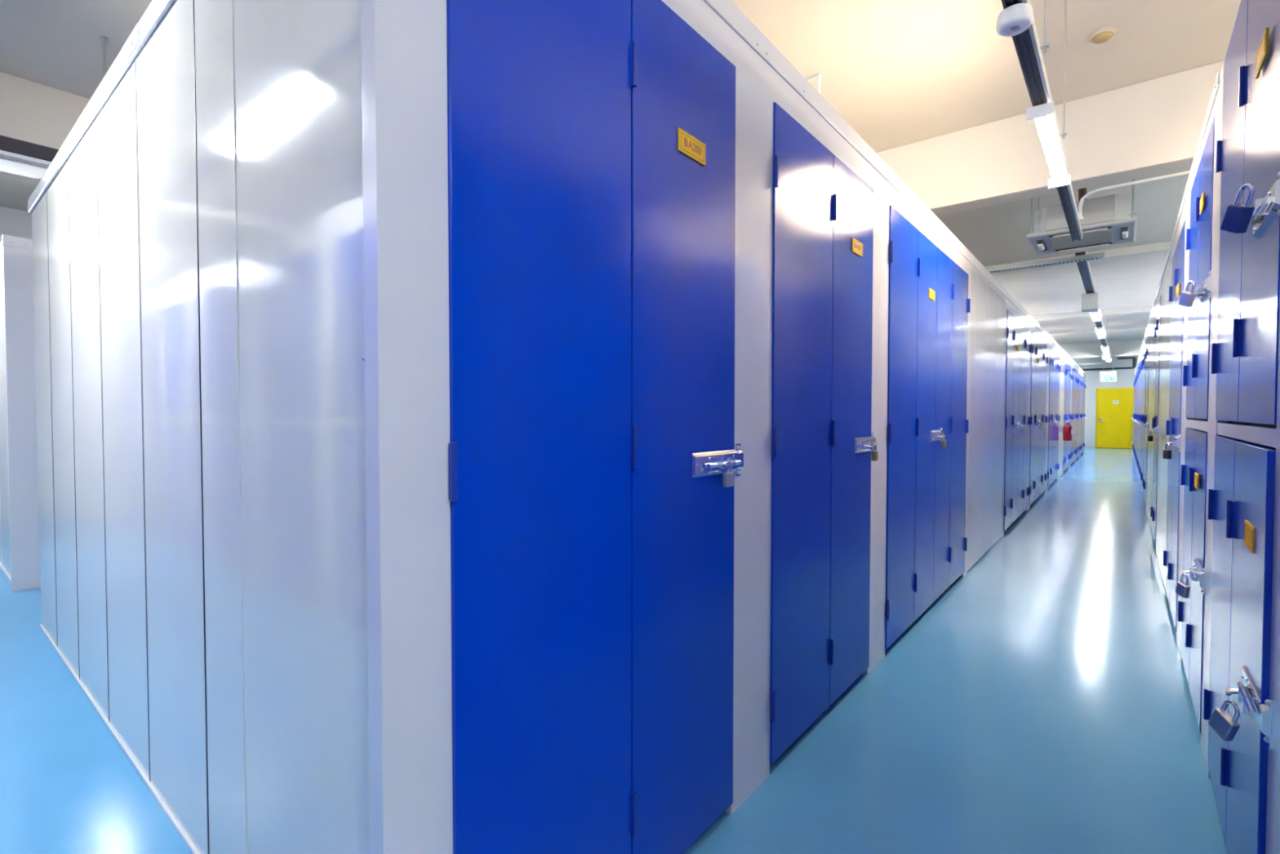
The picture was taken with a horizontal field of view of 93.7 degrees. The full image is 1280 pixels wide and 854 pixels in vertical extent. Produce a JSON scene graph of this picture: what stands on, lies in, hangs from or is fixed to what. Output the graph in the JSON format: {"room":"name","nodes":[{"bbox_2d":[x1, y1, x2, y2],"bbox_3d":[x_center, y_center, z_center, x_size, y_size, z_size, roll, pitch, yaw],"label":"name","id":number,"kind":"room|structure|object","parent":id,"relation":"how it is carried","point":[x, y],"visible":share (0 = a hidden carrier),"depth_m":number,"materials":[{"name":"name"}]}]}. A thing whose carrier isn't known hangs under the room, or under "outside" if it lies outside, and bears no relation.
{"room":"self storage facility","nodes":[
{"label":"self storage facility","id":0,"kind":"room"},
{"bbox_2d":[0,206,31,242],"bbox_3d":[-0.265,-0.992,17.146,0.150,3.960,33.900,1,2,39],"label":"wall","id":1,"kind":"structure","parent":0,"point":[13,222],"depth_m":7.55,"materials":[{"name":"white paint"}]},
{"bbox_2d":[1078,170,1190,221],"bbox_3d":[4.501,-1.892,4.537,1.939,0.241,0.099,1,2,41],"label":"conduit","id":2,"kind":"object","parent":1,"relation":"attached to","point":[1081,218],"visible":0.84,"depth_m":4.93,"materials":[{"name":"white plastic"}]},
{"bbox_2d":[0,447,1226,853],"bbox_3d":[5.829,1.155,12.286,15.900,0.100,34.000,1,2,39],"label":"floor","id":3,"kind":"structure","parent":0,"point":[1042,703],"depth_m":2.60,"materials":[{"name":"blue paint"}]},
{"bbox_2d":[2,245,38,591],"bbox_3d":[-4.880,-0.057,4.725,0.050,2.688,0.146,1,2,39],"label":"wall","id":4,"kind":"structure","parent":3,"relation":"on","point":[16,260],"depth_m":4.71,"materials":[{"name":"white paint"}]},
{"bbox_2d":[30,249,40,587],"bbox_3d":[-5.176,-0.085,5.862,2.063,2.688,1.254,1,2,39],"label":"storage unit","id":5,"kind":"object","parent":3,"relation":"on","point":[31,251],"visible":0.02,"depth_m":4.77,"materials":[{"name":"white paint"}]},
{"bbox_2d":[1,234,32,249],"bbox_3d":[-4.046,-1.467,5.718,0.062,0.081,2.800,1,2,39],"label":"cap rail","id":6,"kind":"object","parent":5,"relation":"on","point":[6,240],"visible":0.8,"depth_m":4.67,"materials":[{"name":"white metal"}]},
{"bbox_2d":[0,0,369,853],"bbox_3d":[-4.291,-0.045,4.216,9.786,2.688,0.058,1,2,39],"label":"wall","id":7,"kind":"structure","parent":3,"relation":"on","point":[197,252],"depth_m":1.70,"materials":[{"name":"white metal"}]},
{"bbox_2d":[0,240,3,259],"bbox_3d":[-6.513,-1.473,5.966,4.088,0.081,0.065,1,2,39],"label":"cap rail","id":8,"kind":"object","parent":7,"relation":"on","point":[1,246],"visible":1,"depth_m":4.83,"materials":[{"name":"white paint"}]},
{"bbox_2d":[27,0,175,213],"bbox_3d":[-2.210,-1.390,2.496,4.426,0.081,0.062,1,2,39],"label":"cap rail","id":9,"kind":"object","parent":7,"relation":"on","point":[157,10],"visible":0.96,"depth_m":2.42,"materials":[{"name":"white metal"}]},
{"bbox_2d":[360,0,453,853],"bbox_3d":[-0.443,0.028,1.151,0.050,2.688,0.146,1,2,39],"label":"post","id":10,"kind":"object","parent":3,"relation":"on","point":[403,42],"visible":1,"depth_m":1.12,"materials":[{"name":"white metal"}]},
{"bbox_2d":[446,0,755,853],"bbox_3d":[-0.826,-0.001,2.353,2.286,2.688,1.263,1,2,39],"label":"storage unit","id":11,"kind":"object","parent":3,"relation":"on","point":[601,153],"visible":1,"depth_m":1.52,"materials":[{"name":"white paint"}]},
{"bbox_2d":[722,460,733,487],"bbox_3d":[0.286,0.151,1.944,0.018,0.086,0.044,1,2,39],"label":"padlock","id":12,"kind":"object","parent":11,"relation":"attached to","point":[727,477],"visible":0.93,"depth_m":1.93,"materials":[{"name":"silver metal"}]},
{"bbox_2d":[751,52,881,793],"bbox_3d":[0.021,-0.026,3.404,2.286,2.688,1.435,1,2,39],"label":"storage unit","id":13,"kind":"object","parent":3,"relation":"on","point":[817,242],"visible":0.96,"depth_m":2.54,"materials":[{"name":"white paint"}]},
{"bbox_2d":[871,442,878,461],"bbox_3d":[1.212,0.128,3.092,0.020,0.094,0.048,1,2,39],"label":"padlock","id":14,"kind":"object","parent":13,"relation":"hanging from","point":[874,453],"visible":0.98,"depth_m":3.08,"materials":[{"name":"gold metal"}]},
{"bbox_2d":[702,0,1085,375],"bbox_3d":[7.546,-1.595,11.022,0.062,0.081,25.610,1,2,39],"label":"cap rail","id":15,"kind":"object","parent":13,"relation":"on","point":[726,10],"visible":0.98,"depth_m":2.72,"materials":[{"name":"white metal"}]},
{"bbox_2d":[876,176,971,664],"bbox_3d":[1.248,-0.062,4.926,2.286,2.688,2.474,1,2,39],"label":"storage unit","id":16,"kind":"object","parent":3,"relation":"on","point":[924,349],"visible":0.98,"depth_m":3.90,"materials":[{"name":"white paint"}]},
{"bbox_2d":[942,434,946,447],"bbox_3d":[2.175,0.099,4.287,0.020,0.094,0.048,1,2,39],"label":"padlock","id":17,"kind":"object","parent":16,"relation":"hanging from","point":[944,441],"visible":0.95,"depth_m":4.27,"materials":[{"name":"gold metal"}]},
{"bbox_2d":[967,264,1004,570],"bbox_3d":[3.447,-0.087,5.978,0.050,2.688,1.921,1,2,39],"label":"blank panel section","id":18,"kind":"object","parent":3,"relation":"on","point":[987,340],"visible":0.89,"depth_m":5.82,"materials":[{"name":"white metal"}]},
{"bbox_2d":[1000,297,1031,537],"bbox_3d":[3.983,-0.144,8.322,2.283,2.688,2.399,1,2,39],"label":"storage unit","id":19,"kind":"object","parent":3,"relation":"on","point":[1018,346],"visible":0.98,"depth_m":7.44,"materials":[{"name":"white paint"}]},
{"bbox_2d":[1027,322,1048,510],"bbox_3d":[5.539,-0.190,10.253,2.283,2.688,2.559,1,2,39],"label":"storage unit","id":20,"kind":"object","parent":3,"relation":"on","point":[1039,342],"visible":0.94,"depth_m":9.40,"materials":[{"name":"white paint"}]},
{"bbox_2d":[1045,339,1061,491],"bbox_3d":[7.145,-0.238,12.246,2.283,2.688,2.559,1,2,39],"label":"storage unit","id":21,"kind":"object","parent":3,"relation":"on","point":[1054,353],"visible":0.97,"depth_m":11.39,"materials":[{"name":"white paint"}]},
{"bbox_2d":[1057,351,1064,478],"bbox_3d":[9.145,-0.257,13.048,0.050,2.688,1.197,1,2,39],"label":"blank panel section","id":22,"kind":"object","parent":3,"relation":"on","point":[1062,355],"visible":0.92,"depth_m":13.00,"materials":[{"name":"white metal"}]},
{"bbox_2d":[1060,421,1071,440],"bbox_3d":[9.122,0.075,12.828,0.202,0.435,0.184,1,2,39],"label":"fire extinguisher","id":23,"kind":"object","parent":22,"relation":"attached to","point":[1066,429],"visible":1,"depth_m":12.77,"materials":[{"name":"red metal"}]},
{"bbox_2d":[1062,355,1071,472],"bbox_3d":[9.457,-0.307,15.114,2.283,2.688,2.409,1,2,39],"label":"storage unit","id":24,"kind":"object","parent":3,"relation":"on","point":[1068,363],"visible":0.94,"depth_m":14.28,"materials":[{"name":"white paint"}]},
{"bbox_2d":[1070,362,1077,465],"bbox_3d":[10.969,-0.352,16.991,2.283,2.688,2.409,1,2,39],"label":"storage unit","id":25,"kind":"object","parent":3,"relation":"on","point":[1074,369],"visible":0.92,"depth_m":16.21,"materials":[{"name":"white paint"}]},
{"bbox_2d":[1075,368,1082,459],"bbox_3d":[12.481,-0.397,18.867,2.283,2.688,2.409,1,2,39],"label":"storage unit","id":26,"kind":"object","parent":3,"relation":"on","point":[1079,384],"visible":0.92,"depth_m":18.07,"materials":[{"name":"white paint"}]},
{"bbox_2d":[1080,372,1085,454],"bbox_3d":[13.993,-0.442,20.743,2.283,2.688,2.409,1,2,39],"label":"storage unit","id":27,"kind":"object","parent":3,"relation":"on","point":[1083,376],"visible":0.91,"depth_m":19.96,"materials":[{"name":"white paint"}]},
{"bbox_2d":[1132,372,1135,456],"bbox_3d":[16.680,-0.403,19.111,1.561,2.688,1.499,1,2,39],"label":"storage unit","id":28,"kind":"object","parent":3,"relation":"on","point":[1135,372],"visible":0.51,"depth_m":19.47,"materials":[{"name":"white paint"}]},
{"bbox_2d":[1132,368,1136,455],"bbox_3d":[15.739,-0.375,17.944,1.561,2.688,1.499,1,2,39],"label":"storage unit","id":29,"kind":"object","parent":3,"relation":"on","point":[1135,369],"visible":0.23,"depth_m":18.23,"materials":[{"name":"white paint"}]},
{"bbox_2d":[1133,366,1137,459],"bbox_3d":[14.797,-0.347,16.776,1.561,2.688,1.499,1,2,39],"label":"storage unit","id":30,"kind":"object","parent":3,"relation":"on","point":[1136,366],"visible":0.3,"depth_m":17.09,"materials":[{"name":"white paint"}]},
{"bbox_2d":[1133,363,1137,462],"bbox_3d":[13.856,-0.319,15.608,1.561,2.688,1.499,1,2,39],"label":"storage unit","id":31,"kind":"object","parent":3,"relation":"on","point":[1137,363],"visible":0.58,"depth_m":15.98,"materials":[{"name":"white paint"}]},
{"bbox_2d":[1134,360,1138,471],"bbox_3d":[12.915,-0.291,14.441,1.561,2.688,1.499,1,2,39],"label":"storage unit","id":32,"kind":"object","parent":3,"relation":"on","point":[1138,361],"visible":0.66,"depth_m":14.81,"materials":[{"name":"white paint"}]},
{"bbox_2d":[1135,355,1140,472],"bbox_3d":[11.974,-0.263,13.273,1.561,2.688,1.499,1,2,39],"label":"storage unit","id":33,"kind":"object","parent":3,"relation":"on","point":[1139,375],"visible":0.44,"depth_m":13.60,"materials":[{"name":"white paint"}]},
{"bbox_2d":[1136,349,1142,479],"bbox_3d":[11.033,-0.235,12.105,1.561,2.688,1.499,1,2,39],"label":"storage unit","id":34,"kind":"object","parent":3,"relation":"on","point":[1140,371],"visible":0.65,"depth_m":12.48,"materials":[{"name":"white paint"}]},
{"bbox_2d":[1137,341,1144,486],"bbox_3d":[10.092,-0.206,10.937,1.561,2.688,1.499,1,2,39],"label":"storage unit","id":35,"kind":"object","parent":3,"relation":"on","point":[1143,347],"visible":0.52,"depth_m":11.31,"materials":[{"name":"white paint"}]},
{"bbox_2d":[1139,333,1146,498],"bbox_3d":[9.151,-0.178,9.770,1.561,2.688,1.499,1,2,39],"label":"storage unit","id":36,"kind":"object","parent":3,"relation":"on","point":[1145,339],"visible":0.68,"depth_m":10.12,"materials":[{"name":"white paint"}]},
{"bbox_2d":[1142,321,1150,506],"bbox_3d":[8.210,-0.150,8.602,1.561,2.688,1.499,1,2,39],"label":"storage unit","id":37,"kind":"object","parent":3,"relation":"on","point":[1147,353],"visible":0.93,"depth_m":8.91,"materials":[{"name":"white paint"}]},
{"bbox_2d":[1146,300,1156,532],"bbox_3d":[6.540,-0.127,7.636,0.050,2.688,2.097,1,2,39],"label":"blank panel section","id":38,"kind":"object","parent":3,"relation":"on","point":[1153,321],"visible":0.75,"depth_m":7.55,"materials":[{"name":"white metal"}]},
{"bbox_2d":[1150,283,1161,546],"bbox_3d":[6.061,-0.086,5.936,1.561,2.688,1.149,1,2,39],"label":"storage unit","id":39,"kind":"object","parent":3,"relation":"on","point":[1157,329],"visible":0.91,"depth_m":6.28,"materials":[{"name":"white paint"}]},
{"bbox_2d":[1147,431,1153,441],"bbox_3d":[5.191,0.093,6.096,0.022,0.106,0.055,0,1,16],"label":"padlock","id":40,"kind":"object","parent":39,"relation":"attached to","point":[1149,437],"visible":1,"depth_m":6.08,"materials":[{"name":"grey metal"}]},
{"bbox_2d":[1155,247,1172,587],"bbox_3d":[4.657,-0.071,5.301,0.050,2.688,1.597,1,2,39],"label":"blank panel section","id":41,"kind":"object","parent":3,"relation":"on","point":[1166,279],"visible":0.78,"depth_m":5.23,"materials":[{"name":"white metal"}]},
{"bbox_2d":[1163,188,1189,651],"bbox_3d":[4.204,-0.031,3.631,1.561,2.688,1.569,1,2,39],"label":"storage unit","id":42,"kind":"object","parent":3,"relation":"on","point":[1175,424],"visible":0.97,"depth_m":3.93,"materials":[{"name":"white paint"}]},
{"bbox_2d":[1163,442,1171,459],"bbox_3d":[3.308,0.149,3.760,0.022,0.106,0.055,0,1,16],"label":"padlock","id":43,"kind":"object","parent":42,"relation":"attached to","point":[1166,453],"visible":1,"depth_m":3.75,"materials":[{"name":"grey metal"}]},
{"bbox_2d":[1133,71,1220,373],"bbox_3d":[9.460,-1.586,11.235,0.061,0.053,22.838,1,2,39],"label":"cap rail","id":44,"kind":"object","parent":42,"relation":"on","point":[1216,85],"visible":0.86,"depth_m":3.27,"materials":[{"name":"white metal"}]},
{"bbox_2d":[1177,86,1219,756],"bbox_3d":[3.275,-0.004,2.479,1.561,2.688,1.389,1,2,39],"label":"storage unit","id":45,"kind":"object","parent":3,"relation":"on","point":[1201,233],"visible":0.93,"depth_m":2.74,"materials":[{"name":"white paint"}]},
{"bbox_2d":[1175,573,1190,598],"bbox_3d":[2.357,0.686,2.603,0.021,0.103,0.061,0,1,10],"label":"padlock","id":46,"kind":"object","parent":45,"relation":"attached to","point":[1182,588],"visible":1,"depth_m":2.59,"materials":[{"name":"silver metal"}]},
{"bbox_2d":[1177,280,1195,307],"bbox_3d":[2.347,-0.566,2.568,0.023,0.112,0.081,0,1,10],"label":"padlock","id":47,"kind":"object","parent":45,"relation":"attached to","point":[1187,298],"visible":1,"depth_m":2.56,"materials":[{"name":"silver metal"}]},
{"bbox_2d":[1203,0,1279,853],"bbox_3d":[2.399,0.003,1.391,1.561,2.728,1.404,1,2,39],"label":"storage unit","id":48,"kind":"object","parent":3,"relation":"on","point":[1243,639],"visible":0.98,"depth_m":1.66,"materials":[{"name":"white paint"}]},
{"bbox_2d":[1208,699,1239,741],"bbox_3d":[1.440,0.717,1.476,0.021,0.103,0.075,0,1,4],"label":"padlock","id":49,"kind":"object","parent":48,"relation":"attached to","point":[1226,726],"visible":1,"depth_m":1.47,"materials":[{"name":"silver metal"}]},
{"bbox_2d":[1220,182,1254,233],"bbox_3d":[1.422,-0.514,1.423,0.023,0.111,0.084,0,1,10],"label":"padlock","id":50,"kind":"object","parent":48,"relation":"attached to","point":[1237,219],"visible":1,"depth_m":1.41,"materials":[{"name":"blue metal"}]},
{"bbox_2d":[1275,711,1279,853],"bbox_3d":[1.577,0.028,0.326,1.503,2.728,1.284,1,2,39],"label":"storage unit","id":51,"kind":"object","parent":3,"relation":"on","point":[1277,838],"visible":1,"depth_m":1.30,"materials":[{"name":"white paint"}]},
{"bbox_2d":[0,0,1240,344],"bbox_3d":[5.829,-2.903,12.189,15.900,0.100,34.000,1,2,39],"label":"ceiling","id":52,"kind":"structure","parent":0,"point":[900,73],"depth_m":4.41,"materials":[{"name":"paint"}]},
{"bbox_2d":[0,135,59,165],"bbox_3d":[-0.970,-2.041,8.440,0.120,0.125,12.000,1,2,39],"label":"track","id":53,"kind":"object","parent":52,"relation":"hanging from","point":[6,144],"depth_m":4.21,"materials":[{"name":"grey metal"}]},
{"bbox_2d":[0,71,90,179],"bbox_3d":[-4.492,-2.360,5.169,0.350,0.650,9.700,1,2,39],"label":"beam","id":54,"kind":"structure","parent":52,"relation":"attached to","point":[31,112],"depth_m":4.66,"materials":[{"name":"white paint"}]},
{"bbox_2d":[99,35,107,77],"bbox_3d":[-3.662,-2.029,4.110,0.042,1.260,0.044,1,2,39],"label":"rod","id":55,"kind":"object","parent":52,"relation":"hanging from","point":[104,38],"visible":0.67,"depth_m":4.09,"materials":[{"name":"silver metal"}]},
{"bbox_2d":[806,73,821,93],"bbox_3d":[1.236,-2.082,4.694,0.039,1.193,0.423,-1,2,-37],"label":"bracket","id":56,"kind":"object","parent":52,"relation":"hanging from","point":[818,75],"visible":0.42,"depth_m":4.51,"materials":[{"name":"white plastic"}]},
{"bbox_2d":[1000,0,1082,241],"bbox_3d":[1.900,-2.149,2.849,0.107,0.960,7.000,1,2,39],"label":"track","id":57,"kind":"object","parent":52,"relation":"hanging from","point":[1027,44],"visible":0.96,"depth_m":3.02,"materials":[{"name":"grey metal"}]},
{"bbox_2d":[995,3,1033,36],"bbox_3d":[1.500,-1.625,2.400,0.128,0.065,0.128,1,2,39],"label":"sensor","id":58,"kind":"object","parent":57,"relation":"attached to","point":[1015,20],"visible":1,"depth_m":2.37,"materials":[{"name":"white plastic"}]},
{"bbox_2d":[1026,101,1070,188],"bbox_3d":[2.473,-1.655,3.606,0.122,0.060,1.260,1,2,39],"label":"strip light","id":59,"kind":"object","parent":57,"relation":"attached to","point":[1040,113],"visible":1,"depth_m":3.46,"materials":[{"name":"white plastic"}]},
{"bbox_2d":[985,249,1104,273],"bbox_3d":[3.201,-2.403,8.859,5.800,0.740,0.100,1,2,39],"label":"cable tray","id":60,"kind":"object","parent":52,"relation":"hanging from","point":[1073,259],"visible":0.23,"depth_m":7.36,"materials":[{"name":"silver metal"}]},
{"bbox_2d":[875,60,1223,216],"bbox_3d":[1.456,-2.393,6.772,15.500,0.660,0.260,1,2,39],"label":"beam","id":61,"kind":"structure","parent":52,"relation":"attached to","point":[1153,126],"depth_m":4.92,"materials":[{"name":"white paint"}]},
{"bbox_2d":[984,241,1170,275],"bbox_3d":[5.170,-2.774,11.374,15.500,0.120,0.300,1,2,39],"label":"beam","id":62,"kind":"structure","parent":52,"relation":"attached to","point":[1160,248],"depth_m":9.39,"materials":[{"name":"white paint"}]},
{"bbox_2d":[1026,178,1137,254],"bbox_3d":[4.371,-2.308,5.953,0.880,0.790,1.641,1,2,39],"label":"air conditioner","id":63,"kind":"object","parent":52,"relation":"hanging from","point":[1107,220],"visible":0.84,"depth_m":6.05,"materials":[{"name":"white plastic"},{"name":"painted metal"}]},
{"bbox_2d":[1049,228,1112,249],"bbox_3d":[4.609,-1.953,6.258,0.510,0.017,0.510,1,2,39],"label":"return grille","id":64,"kind":"object","parent":63,"relation":"attached to","point":[1102,236],"depth_m":6.25,"materials":[{"name":"grey"}]},
{"bbox_2d":[1031,305,1152,321],"bbox_3d":[9.499,-2.903,16.746,15.500,0.120,0.300,1,2,39],"label":"beam","id":65,"kind":"structure","parent":52,"relation":"attached to","point":[1142,308],"depth_m":15.09,"materials":[{"name":"white paint"}]},
{"bbox_2d":[1075,251,1111,362],"bbox_3d":[13.724,-2.680,17.659,0.145,0.610,26.016,1,2,39],"label":"track","id":66,"kind":"object","parent":52,"relation":"hanging from","point":[1084,268],"visible":0.43,"depth_m":8.92,"materials":[{"name":"grey metal"}]},
{"bbox_2d":[1081,292,1098,312],"bbox_3d":[7.428,-2.050,9.893,0.220,0.265,0.300,1,2,39],"label":"box","id":67,"kind":"object","parent":66,"relation":"hanging from","point":[1090,301],"visible":1,"depth_m":9.78,"materials":[{"name":"white plastic"}]},
{"bbox_2d":[1089,309,1102,320],"bbox_3d":[9.027,-2.203,11.876,0.170,0.060,1.300,1,2,39],"label":"strip light","id":68,"kind":"object","parent":66,"relation":"attached to","point":[1096,315],"visible":0.77,"depth_m":11.96,"materials":[{"name":"white plastic"}]},
{"bbox_2d":[1094,327,1106,338],"bbox_3d":[11.129,-2.266,14.484,0.170,0.060,2.000,1,2,39],"label":"strip light","id":69,"kind":"object","parent":66,"relation":"attached to","point":[1100,331],"visible":1,"depth_m":14.45,"materials":[{"name":"white plastic"}]},
{"bbox_2d":[1101,346,1109,353],"bbox_3d":[14.204,-2.357,18.298,0.170,0.060,2.000,1,2,39],"label":"strip light","id":70,"kind":"object","parent":66,"relation":"attached to","point":[1105,349],"visible":1,"depth_m":18.34,"materials":[{"name":"white plastic"}]},
{"bbox_2d":[1102,351,1111,359],"bbox_3d":[15.176,-2.301,19.507,0.220,0.225,0.300,1,2,39],"label":"strip light","id":71,"kind":"object","parent":66,"relation":"hanging from","point":[1104,356],"visible":0.96,"depth_m":19.40,"materials":[{"name":"white plastic"}]},
{"bbox_2d":[1045,323,1147,335],"bbox_3d":[11.820,-2.972,19.626,15.500,0.120,0.300,1,2,39],"label":"beam","id":72,"kind":"structure","parent":52,"relation":"attached to","point":[1134,326],"depth_m":18.00,"materials":[{"name":"white paint"}]},
{"bbox_2d":[1058,339,1143,358],"bbox_3d":[14.957,-2.870,23.523,15.500,0.510,0.300,1,2,39],"label":"beam","id":73,"kind":"structure","parent":52,"relation":"attached to","point":[1128,348],"depth_m":21.87,"materials":[{"name":"white paint"}]},
{"bbox_2d":[1088,26,1115,44],"bbox_3d":[3.127,-2.636,4.058,0.150,0.045,0.150,1,2,39],"label":"smoke detector","id":74,"kind":"object","parent":52,"relation":"attached to","point":[1103,35],"visible":1,"depth_m":4.03,"materials":[{"name":"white plastic"}]},
{"bbox_2d":[1100,333,1115,382],"bbox_3d":[15.371,-2.263,19.667,0.410,1.540,0.067,1,2,39],"label":"exit sign","id":75,"kind":"object","parent":52,"relation":"hanging from","point":[1104,375],"visible":0.94,"depth_m":19.65,"materials":[{"name":"white plastic"}]},
{"bbox_2d":[1076,361,1106,365],"bbox_3d":[15.242,-2.537,25.678,7.450,0.120,0.115,1,2,39],"label":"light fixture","id":76,"kind":"object","parent":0,"point":[1097,362],"visible":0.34,"depth_m":23.60,"materials":[{"name":"white plastic"}]},
{"bbox_2d":[1071,355,1138,448],"bbox_3d":[16.416,-1.189,25.375,15.800,3.960,0.150,1,2,39],"label":"wall","id":77,"kind":"structure","parent":0,"point":[1125,378],"depth_m":23.88,"materials":[{"name":"white paint"}]},
{"bbox_2d":[1082,357,1135,370],"bbox_3d":[15.779,-2.521,25.631,8.346,0.447,0.093,1,2,39],"label":"conduit","id":78,"kind":"object","parent":77,"relation":"attached to","point":[1134,358],"visible":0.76,"depth_m":23.29,"materials":[{"name":"grey metal"}]},
{"bbox_2d":[1095,387,1133,448],"bbox_3d":[18.572,-0.344,23.480,1.140,2.360,0.125,1,2,39],"label":"door","id":79,"kind":"structure","parent":77,"relation":"in","point":[1114,406],"depth_m":23.48,"materials":[{"name":"yellow paint"}]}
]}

